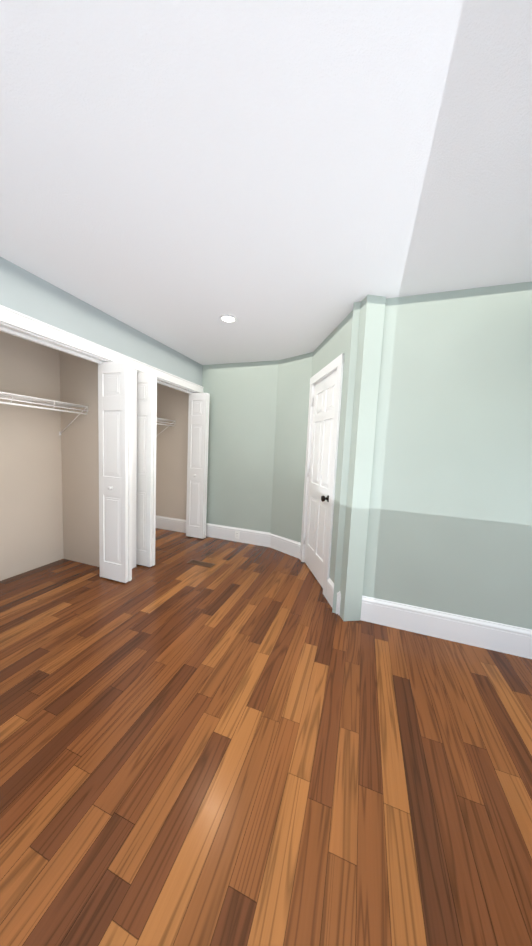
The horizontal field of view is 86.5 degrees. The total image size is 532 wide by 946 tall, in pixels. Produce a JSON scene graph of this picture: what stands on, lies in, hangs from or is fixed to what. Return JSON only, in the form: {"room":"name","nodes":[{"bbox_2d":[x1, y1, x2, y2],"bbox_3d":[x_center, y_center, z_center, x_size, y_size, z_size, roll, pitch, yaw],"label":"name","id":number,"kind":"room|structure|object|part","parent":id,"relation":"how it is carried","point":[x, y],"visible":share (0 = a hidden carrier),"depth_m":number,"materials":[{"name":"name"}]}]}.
{"room":"empty bedroom","nodes":[
{"label":"empty bedroom","id":0,"kind":"room"},
{"bbox_2d":[0,331,188,580],"bbox_3d":[-1.909,-0.242,2.946,0.800,2.440,3.060,4,5,19],"label":"wall","id":1,"kind":"structure","parent":0,"point":[49,494],"depth_m":2.90,"materials":[{"name":"beige paint"}]},
{"bbox_2d":[0,391,88,434],"bbox_3d":[-2.205,-0.493,2.313,0.406,0.306,1.322,4,5,19],"label":"closet shelf","id":2,"kind":"object","parent":1,"relation":"attached to","point":[24,398],"visible":1,"depth_m":2.52,"materials":[{"name":"white metal"}]},
{"bbox_2d":[157,418,174,435],"bbox_3d":[-1.732,-0.594,3.675,0.406,0.306,1.232,4,5,19],"label":"closet shelf","id":3,"kind":"object","parent":1,"relation":"attached to","point":[160,419],"visible":0.31,"depth_m":4.05,"materials":[{"name":"white metal"}]},
{"bbox_2d":[156,516,185,532],"bbox_3d":[-1.661,0.825,3.755,0.700,0.195,1.240,4,5,19],"label":"baseboard","id":4,"kind":"structure","parent":1,"relation":"attached to","point":[171,524],"depth_m":4.32,"materials":[{"name":"white wood"}]},
{"bbox_2d":[0,257,202,385],"bbox_3d":[-1.967,-0.101,1.352,0.140,2.440,6.120,4,5,19],"label":"wall","id":5,"kind":"structure","parent":0,"point":[25,292],"depth_m":2.29,"materials":[{"name":"green paint"}]},
{"bbox_2d":[0,305,203,568],"bbox_3d":[-1.465,-0.056,2.786,0.168,2.139,2.811,4,5,19],"label":"trim","id":6,"kind":"structure","parent":5,"relation":"attached to","point":[18,324],"depth_m":2.41,"materials":[{"name":"white wood"}]},
{"bbox_2d":[98,361,131,582],"bbox_3d":[-1.401,0.008,2.629,0.330,2.022,0.072,4,5,19],"label":"bifold door","id":7,"kind":"structure","parent":5,"relation":"in","point":[115,451],"depth_m":2.59,"materials":[{"name":"white wood"}]},
{"bbox_2d":[136,372,156,566],"bbox_3d":[-1.299,-0.019,2.982,0.290,2.022,0.072,4,5,19],"label":"bifold door","id":8,"kind":"structure","parent":5,"relation":"in","point":[146,459],"depth_m":2.93,"materials":[{"name":"white wood"}]},
{"bbox_2d":[186,393,209,538],"bbox_3d":[-0.959,-0.092,3.962,0.290,2.022,0.072,4,5,19],"label":"bifold door","id":9,"kind":"structure","parent":5,"relation":"in","point":[198,439],"depth_m":3.93,"materials":[{"name":"white wood"}]},
{"bbox_2d":[202,352,312,542],"bbox_3d":[-0.240,-0.244,3.809,1.794,2.440,0.420,4,5,19],"label":"wall","id":10,"kind":"structure","parent":0,"point":[258,423],"depth_m":3.76,"materials":[{"name":"green paint"}]},
{"bbox_2d":[235,530,239,538],"bbox_3d":[-0.403,0.861,3.943,0.070,0.113,0.008,4,5,19],"label":"electrical outlet","id":11,"kind":"object","parent":10,"relation":"attached to","point":[237,533],"visible":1,"depth_m":3.94,"materials":[{"name":"white plastic"}]},
{"bbox_2d":[0,528,531,945],"bbox_3d":[-0.287,1.275,0.871,5.620,0.060,6.440,4,5,19],"label":"floor","id":12,"kind":"structure","parent":0,"point":[240,744],"depth_m":1.18,"materials":[{"name":"laminate"}]},
{"bbox_2d":[187,559,214,567],"bbox_3d":[-0.731,1.014,3.171,0.300,0.006,0.100,4,5,19],"label":"floor vent","id":13,"kind":"object","parent":12,"relation":"in","point":[201,563],"visible":1,"depth_m":3.17,"materials":[{"name":"brown"}]},
{"bbox_2d":[0,0,531,364],"bbox_3d":[-0.173,-1.223,0.646,5.620,0.080,6.440,4,5,19],"label":"ceiling","id":14,"kind":"structure","parent":0,"point":[281,179],"depth_m":1.09,"materials":[{"name":"white paint"}]},
{"bbox_2d":[219,315,237,322],"bbox_3d":[-0.330,-1.351,2.484,0.160,0.007,0.160,4,5,19],"label":"recessed light","id":15,"kind":"object","parent":14,"relation":"in","point":[222,320],"depth_m":2.48,"materials":[{"name":"white plastic"}]},
{"bbox_3d":[-0.330,-1.353,2.484,0.108,0.001,0.108,4,5,19],"label":"recessed ceiling light lens","id":16,"kind":"part","parent":15,"relation":"part of","materials":[{"name":"white plastic"}]},
{"bbox_2d":[312,295,385,620],"bbox_3d":[0.633,-0.113,2.795,0.140,2.440,1.370,2,5,-9],"label":"wall","id":17,"kind":"structure","parent":0,"point":[334,344],"depth_m":2.16,"materials":[{"name":"green paint"}]},
{"bbox_2d":[304,371,336,587],"bbox_3d":[0.535,0.065,2.904,0.149,2.034,0.731,2,5,-9],"label":"entry door","id":18,"kind":"structure","parent":17,"relation":"in","point":[321,456],"depth_m":2.88,"materials":[{"name":"white wood"}]},
{"bbox_3d":[0.499,-0.003,3.243,0.039,1.690,0.024,4,5,19],"label":"entry door hinges","id":19,"kind":"part","parent":18,"relation":"part of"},
{"bbox_3d":[0.572,0.240,2.622,0.125,0.064,0.082,4,5,19],"label":"entry door knob","id":20,"kind":"part","parent":18,"relation":"part of","materials":[{"name":"black metal"}]},
{"bbox_2d":[300,354,343,597],"bbox_3d":[0.601,0.027,2.905,0.163,2.140,0.890,2,5,-9],"label":"door frame","id":21,"kind":"structure","parent":17,"relation":"attached to","point":[334,365],"depth_m":2.55,"materials":[{"name":"white wood"}]},
{"bbox_2d":[206,523,531,658],"bbox_3d":[0.068,1.175,0.740,4.280,0.195,5.840,4,5,19],"label":"baseboard","id":22,"kind":"structure","parent":17,"relation":"attached to","point":[501,637],"depth_m":2.10,"materials":[{"name":"white wood"}]},
{"bbox_2d":[332,282,531,628],"bbox_3d":[1.660,0.011,1.937,2.194,2.440,0.140,4,5,19],"label":"wall","id":23,"kind":"structure","parent":0,"point":[449,529],"depth_m":1.96,"materials":[{"name":"green paint"}]}
]}

